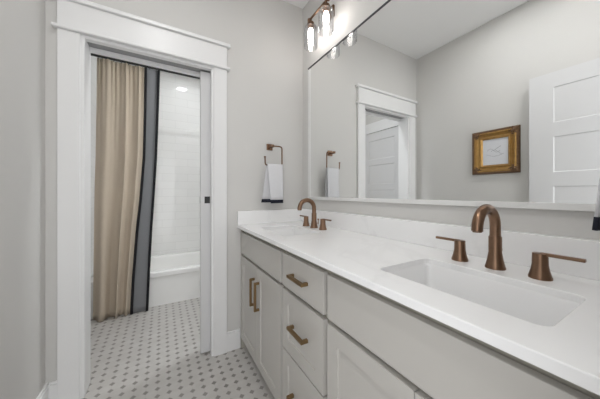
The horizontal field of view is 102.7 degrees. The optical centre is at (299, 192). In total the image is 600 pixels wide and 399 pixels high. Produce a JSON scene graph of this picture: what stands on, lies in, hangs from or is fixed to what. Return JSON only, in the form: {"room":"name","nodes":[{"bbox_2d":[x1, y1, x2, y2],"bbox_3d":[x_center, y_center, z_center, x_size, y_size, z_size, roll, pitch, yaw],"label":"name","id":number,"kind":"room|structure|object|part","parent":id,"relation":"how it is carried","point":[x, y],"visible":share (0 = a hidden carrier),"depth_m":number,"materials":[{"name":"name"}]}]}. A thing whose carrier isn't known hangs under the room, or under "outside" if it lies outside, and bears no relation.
{"room":"bathroom","nodes":[
{"label":"bathroom","id":0,"kind":"room"},
{"bbox_2d":[0,0,44,398],"bbox_3d":[-0.921,-0.205,0.410,0.120,2.740,1.910,0,0,-30],"label":"wall","id":1,"kind":"structure","parent":0,"point":[22,22],"depth_m":1.05,"materials":[{"name":"paint"}]},
{"bbox_2d":[36,383,48,398],"bbox_3d":[-0.898,1.075,0.505,0.015,0.139,1.770,0,0,-30],"label":"baseboard","id":2,"kind":"structure","parent":1,"relation":"attached to","point":[43,394],"depth_m":1.23,"materials":[{"name":"paint"}]},
{"bbox_2d":[91,56,101,276],"bbox_3d":[-2.197,-0.205,2.509,0.132,2.740,0.700,0,0,-30],"label":"wall","id":3,"kind":"structure","parent":0,"point":[93,58],"depth_m":2.38,"materials":[{"name":"paint"}]},
{"bbox_2d":[45,0,302,384],"bbox_3d":[-0.691,-0.205,1.714,1.818,2.740,0.120,0,0,-30],"label":"wall","id":4,"kind":"structure","parent":0,"point":[265,37],"depth_m":1.79,"materials":[{"name":"paint"}]},
{"bbox_2d":[48,380,56,398],"bbox_3d":[-1.313,1.075,1.278,0.035,0.139,0.015,0,0,-30],"label":"baseboard","id":5,"kind":"structure","parent":4,"relation":"attached to","point":[52,388],"depth_m":1.27,"materials":[{"name":"paint"}]},
{"bbox_2d":[51,0,229,71],"bbox_3d":[-0.911,-0.968,1.504,0.887,0.141,0.024,0,0,-30],"label":"trim","id":6,"kind":"structure","parent":4,"relation":"attached to","point":[69,13],"depth_m":1.45,"materials":[{"name":"paint"}]},
{"bbox_2d":[57,28,226,398],"bbox_3d":[-0.912,0.132,1.506,0.887,2.024,0.020,0,0,-30],"label":"trim","id":7,"kind":"structure","parent":4,"relation":"attached to","point":[68,42],"depth_m":1.31,"materials":[{"name":"paint"}]},
{"bbox_2d":[80,34,213,398],"bbox_3d":[-0.945,0.110,1.566,0.713,2.069,0.134,0,0,-30],"label":"trim","id":8,"kind":"structure","parent":4,"relation":"attached to","point":[85,50],"depth_m":1.41,"materials":[{"name":"paint"}]},
{"bbox_2d":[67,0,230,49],"bbox_3d":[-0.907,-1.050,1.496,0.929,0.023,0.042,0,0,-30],"label":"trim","id":9,"kind":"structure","parent":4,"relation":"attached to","point":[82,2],"depth_m":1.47,"materials":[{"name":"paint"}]},
{"bbox_2d":[87,42,210,72],"bbox_3d":[-0.816,-0.895,1.644,0.975,0.049,0.064,0,0,-30],"label":"trim","id":10,"kind":"structure","parent":4,"relation":"attached to","point":[93,45],"depth_m":1.54,"materials":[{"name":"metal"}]},
{"bbox_2d":[200,71,209,353],"bbox_3d":[-0.402,0.137,1.882,0.712,1.995,0.038,0,0,-30],"label":"door","id":11,"kind":"structure","parent":4,"relation":"in","point":[204,76],"depth_m":1.71,"materials":[{"name":"paint"}]},
{"bbox_3d":[-0.662,0.049,1.713,0.036,0.048,0.003,0,0,-30],"label":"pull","id":12,"kind":"part","parent":11,"relation":"part of","materials":[{"name":"black metal"}]},
{"bbox_2d":[227,328,240,351],"bbox_3d":[-0.486,1.075,1.754,0.100,0.139,0.015,0,0,-30],"label":"baseboard","id":13,"kind":"structure","parent":4,"relation":"attached to","point":[234,336],"depth_m":1.75,"materials":[{"name":"paint"}]},
{"bbox_2d":[264,144,282,165],"bbox_3d":[-0.218,-0.297,1.873,0.156,0.177,0.075,0,0,-30],"label":"towel ring","id":14,"kind":"object","parent":4,"relation":"attached to","point":[269,146],"visible":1,"depth_m":1.88,"materials":[{"name":"brown metal"}]},
{"bbox_2d":[151,72,199,255],"bbox_3d":[-1.691,-0.205,3.272,1.770,2.740,0.120,0,0,-30],"label":"wall","id":15,"kind":"structure","parent":0,"point":[176,215],"depth_m":3.23,"materials":[{"name":"tile"}]},
{"bbox_2d":[82,297,274,398],"bbox_3d":[-0.515,1.185,1.347,1.950,0.081,4.650,0,0,-30],"label":"floor","id":16,"kind":"structure","parent":0,"point":[154,353],"depth_m":1.61,"materials":[{"name":"tile"}]},
{"bbox_2d":[91,250,199,318],"bbox_3d":[-1.453,0.972,2.871,1.514,0.344,0.794,0,0,-30],"label":"bathtub","id":17,"kind":"object","parent":16,"relation":"on","point":[174,277],"visible":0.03,"depth_m":2.55,"materials":[{"name":"ceramic"}]},
{"bbox_2d":[241,230,599,398],"bbox_3d":[0.207,0.702,1.140,0.552,0.885,1.762,0,0,-30],"label":"vanity cabinet","id":18,"kind":"object","parent":16,"relation":"on","point":[311,331],"visible":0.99,"depth_m":0.73,"materials":[{"name":"paint"}]},
{"bbox_3d":[-0.341,0.759,1.624,0.020,0.601,0.335,0,0,-30],"label":"door","id":19,"kind":"part","parent":18,"relation":"part of","materials":[{"name":"paint"}]},
{"bbox_3d":[-0.300,0.620,1.502,0.032,0.172,0.014,0,0,-30],"label":"handle","id":20,"kind":"part","parent":18,"relation":"part of","materials":[{"name":"gold metal"}]},
{"bbox_3d":[-0.260,0.620,1.431,0.032,0.172,0.014,0,0,-30],"label":"handle","id":21,"kind":"part","parent":18,"relation":"part of","materials":[{"name":"gold metal"}]},
{"bbox_3d":[-0.256,0.364,1.477,0.020,0.154,0.674,0,0,-30],"label":"drawer","id":22,"kind":"part","parent":18,"relation":"part of","materials":[{"name":"paint"}]},
{"bbox_3d":[-0.172,0.759,1.330,0.020,0.601,0.336,0,0,-30],"label":"door","id":23,"kind":"part","parent":18,"relation":"part of","materials":[{"name":"paint"}]},
{"bbox_3d":[-0.014,0.895,1.004,0.032,0.014,0.130,0,0,-30],"label":"handle","id":24,"kind":"part","parent":18,"relation":"part of","materials":[{"name":"gold metal"}]},
{"bbox_3d":[-0.014,0.591,1.004,0.032,0.014,0.130,0,0,-30],"label":"handle","id":25,"kind":"part","parent":18,"relation":"part of","materials":[{"name":"gold metal"}]},
{"bbox_3d":[-0.014,0.364,1.004,0.032,0.014,0.130,0,0,-30],"label":"handle","id":26,"kind":"part","parent":18,"relation":"part of","materials":[{"name":"gold metal"}]},
{"bbox_3d":[0.008,0.900,1.016,0.020,0.319,0.338,0,0,-30],"label":"drawer","id":27,"kind":"part","parent":18,"relation":"part of","materials":[{"name":"paint"}]},
{"bbox_3d":[0.008,0.596,1.016,0.020,0.274,0.338,0,0,-30],"label":"drawer","id":28,"kind":"part","parent":18,"relation":"part of","materials":[{"name":"paint"}]},
{"bbox_3d":[0.008,0.364,1.016,0.020,0.154,0.338,0,0,-30],"label":"drawer","id":29,"kind":"part","parent":18,"relation":"part of","materials":[{"name":"paint"}]},
{"bbox_3d":[0.188,0.759,0.704,0.020,0.601,0.334,0,0,-30],"label":"door","id":30,"kind":"part","parent":18,"relation":"part of","materials":[{"name":"paint"}]},
{"bbox_2d":[237,208,599,395],"bbox_3d":[0.219,0.194,1.147,0.562,0.128,1.766,0,0,-30],"label":"countertop","id":31,"kind":"structure","parent":18,"relation":"on","point":[363,250],"depth_m":0.70,"materials":[{"name":"white stone"}]},
{"bbox_2d":[269,228,313,235],"bbox_3d":[-0.065,0.317,1.534,0.310,0.134,0.442,0,0,-30],"label":"sink","id":32,"kind":"object","parent":31,"relation":"in","point":[285,231],"visible":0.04,"depth_m":1.71,"materials":[{"name":"ceramic"}]},
{"bbox_2d":[297,198,331,229],"bbox_3d":[0.057,0.134,1.604,0.168,0.202,0.372,0,0,-30],"label":"faucet","id":33,"kind":"object","parent":31,"relation":"on","point":[314,214],"visible":1,"depth_m":1.61,"materials":[{"name":"brown metal"}]},
{"bbox_3d":[0.044,0.200,1.715,0.050,0.070,0.050,0,0,-30],"label":"handle","id":34,"kind":"part","parent":33,"relation":"part of","materials":[{"name":"brown metal"}]},
{"bbox_3d":[0.051,0.134,1.601,0.155,0.202,0.053,0,0,-30],"label":"spout","id":35,"kind":"part","parent":33,"relation":"part of","materials":[{"name":"brown metal"}]},
{"bbox_3d":[0.147,0.200,1.537,0.050,0.070,0.050,0,0,-30],"label":"handle","id":36,"kind":"part","parent":33,"relation":"part of","materials":[{"name":"brown metal"}]},
{"bbox_2d":[389,264,579,325],"bbox_3d":[0.446,0.317,0.645,0.310,0.134,0.442,0,0,-30],"label":"sink","id":37,"kind":"object","parent":31,"relation":"in","point":[527,305],"visible":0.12,"depth_m":0.69,"materials":[{"name":"ceramic"}]},
{"bbox_2d":[436,204,586,280],"bbox_3d":[0.573,0.134,0.730,0.168,0.202,0.372,0,0,-30],"label":"faucet","id":38,"kind":"object","parent":31,"relation":"on","point":[539,269],"visible":1,"depth_m":0.73,"materials":[{"name":"brown metal"}]},
{"bbox_3d":[0.540,0.168,0.877,0.013,0.008,0.083,0,0,-30],"label":"lever","id":39,"kind":"part","parent":38,"relation":"part of","materials":[{"name":"brown metal"}]},
{"bbox_3d":[0.560,0.200,0.841,0.050,0.070,0.050,0,0,-30],"label":"handle","id":40,"kind":"part","parent":38,"relation":"part of","materials":[{"name":"brown metal"}]},
{"bbox_3d":[0.568,0.134,0.727,0.155,0.202,0.053,0,0,-30],"label":"spout","id":41,"kind":"part","parent":38,"relation":"part of","materials":[{"name":"brown metal"}]},
{"bbox_3d":[0.663,0.200,0.663,0.050,0.070,0.050,0,0,-30],"label":"handle","id":42,"kind":"part","parent":38,"relation":"part of","materials":[{"name":"brown metal"}]},
{"bbox_3d":[0.684,0.168,0.627,0.013,0.008,0.083,0,0,-30],"label":"lever","id":43,"kind":"part","parent":38,"relation":"part of","materials":[{"name":"brown metal"}]},
{"bbox_3d":[0.356,0.759,0.412,0.020,0.601,0.334,0,0,-30],"label":"door","id":44,"kind":"part","parent":18,"relation":"part of","materials":[{"name":"paint"}]},
{"bbox_3d":[0.272,0.364,0.558,0.020,0.154,0.672,0,0,-30],"label":"drawer","id":45,"kind":"part","parent":18,"relation":"part of","materials":[{"name":"paint"}]},
{"bbox_2d":[111,0,308,80],"bbox_3d":[-0.705,-1.615,1.677,1.950,0.080,3.890,0,0,-30],"label":"ceiling","id":46,"kind":"structure","parent":0,"point":[301,4],"depth_m":2.00,"materials":[{"name":"paint"}]},
{"bbox_2d":[261,163,282,202],"bbox_3d":[-0.211,-0.073,1.846,0.164,0.303,0.055,0,0,-30],"label":"hand towel","id":47,"kind":"object","parent":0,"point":[273,181],"visible":1,"depth_m":1.84,"materials":[{"name":"fabric"}]},
{"bbox_2d":[303,0,599,239],"bbox_3d":[0.551,-0.205,1.257,0.120,2.740,1.910,0,0,-30],"label":"wall","id":48,"kind":"structure","parent":0,"point":[349,14],"depth_m":1.34,"materials":[{"name":"paint"}]},
{"bbox_2d":[304,0,334,46],"bbox_3d":[0.150,-1.181,1.669,0.160,0.258,0.288,0,0,-30],"label":"vanity light","id":49,"kind":"object","parent":48,"relation":"attached to","point":[328,12],"visible":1,"depth_m":1.67,"materials":[{"name":"brown metal"}]},
{"bbox_2d":[307,19,313,29],"bbox_3d":[0.077,-1.222,1.736,0.052,0.075,0.052,0,0,-30],"label":"socket","id":50,"kind":"object","parent":49,"relation":"attached to","point":[310,24],"depth_m":1.72,"materials":[{"name":"brown metal"}]},
{"bbox_3d":[0.077,-1.143,1.736,0.039,0.087,0.039,0,0,-30],"label":"bulb","id":51,"kind":"part","parent":49,"relation":"part of","materials":[{"name":"white glass"}]},
{"bbox_2d":[322,1,329,12],"bbox_3d":[0.171,-1.222,1.573,0.052,0.075,0.052,0,0,-30],"label":"socket","id":52,"kind":"object","parent":49,"relation":"attached to","point":[325,5],"depth_m":1.56,"materials":[{"name":"brown metal"}]},
{"bbox_3d":[0.171,-1.131,1.573,0.100,0.158,0.100,0,0,-30],"label":"lamp shade","id":53,"kind":"part","parent":49,"relation":"part of","materials":[{"name":"clear glass"}]},
{"bbox_3d":[0.171,-1.143,1.573,0.039,0.087,0.039,0,0,-30],"label":"bulb","id":54,"kind":"part","parent":49,"relation":"part of","materials":[{"name":"white glass"}]},
{"bbox_2d":[301,208,599,280],"bbox_3d":[0.450,0.182,1.279,0.031,0.105,1.766,0,0,-30],"label":"backsplash","id":55,"kind":"structure","parent":48,"relation":"attached to","point":[518,247],"depth_m":0.89,"materials":[{"name":"white stone"}]},
{"bbox_2d":[308,0,599,211],"bbox_3d":[0.453,-0.481,1.289,0.015,1.065,1.544,0,0,-30],"label":"wall mirror","id":56,"kind":"object","parent":48,"relation":"attached to","point":[496,103],"visible":0.91,"depth_m":0.96,"materials":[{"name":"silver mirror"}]},
{"bbox_3d":[0.077,-0.485,1.945,0.013,1.030,0.027,0,0,-30],"label":"trim","id":57,"kind":"part","parent":56,"relation":"part of","materials":[{"name":"white mirror"}]},
{"bbox_3d":[0.454,-1.010,1.290,0.013,0.008,1.544,0,0,-30],"label":"trim","id":58,"kind":"part","parent":56,"relation":"part of","materials":[{"name":"metal"}]},
{"bbox_3d":[0.453,0.041,1.289,0.015,0.021,1.544,0,0,-30],"label":"trim","id":59,"kind":"part","parent":56,"relation":"part of","materials":[{"name":"white mirror"}]},
{"bbox_3d":[-1.771,-0.205,1.756,0.120,2.740,1.030,0,0,-30],"label":"wall","id":60,"kind":"structure","parent":0,"visible":0},
{"bbox_2d":[91,53,199,78],"bbox_3d":[-1.239,-1.233,2.485,1.526,0.060,0.060,0,0,-30],"label":"curtain rod","id":61,"kind":"object","parent":60,"relation":"attached to","point":[92,54],"visible":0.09,"depth_m":2.32,"materials":[{"name":"black metal"}]},
{"bbox_2d":[93,58,159,321],"bbox_3d":[-1.610,-0.058,2.245,0.520,2.390,0.088,0,0,-30],"label":"shower curtain","id":62,"kind":"object","parent":61,"relation":"hanging from","point":[127,96],"visible":0.98,"depth_m":2.24,"materials":[{"name":"fabric"}]},
{"bbox_3d":[-1.538,-0.040,2.286,0.135,2.353,0.021,0,0,-37],"label":"border trim","id":63,"kind":"part","parent":62,"relation":"part of","materials":[{"name":"black fabric"}]},
{"bbox_3d":[-1.435,-0.040,2.344,0.121,2.353,0.008,0,0,-40],"label":"border trim","id":64,"kind":"part","parent":62,"relation":"part of","materials":[{"name":"fabric"}]},
{"bbox_3d":[0.256,-0.205,0.066,1.818,2.740,0.140,0,0,-30],"label":"wall","id":65,"kind":"structure","parent":0,"visible":0},
{"bbox_3d":[0.623,-0.304,0.409,0.156,0.177,0.088,0,0,-30],"label":"towel ring","id":66,"kind":"object","parent":65,"relation":"attached to","visible":0},
{"bbox_2d":[592,178,599,230],"bbox_3d":[0.595,-0.080,0.443,0.173,0.303,0.074,0,0,-30],"label":"hand towel","id":67,"kind":"object","parent":66,"relation":"hanging from","point":[596,220],"visible":1,"depth_m":0.45,"materials":[{"name":"fabric"}]}
]}

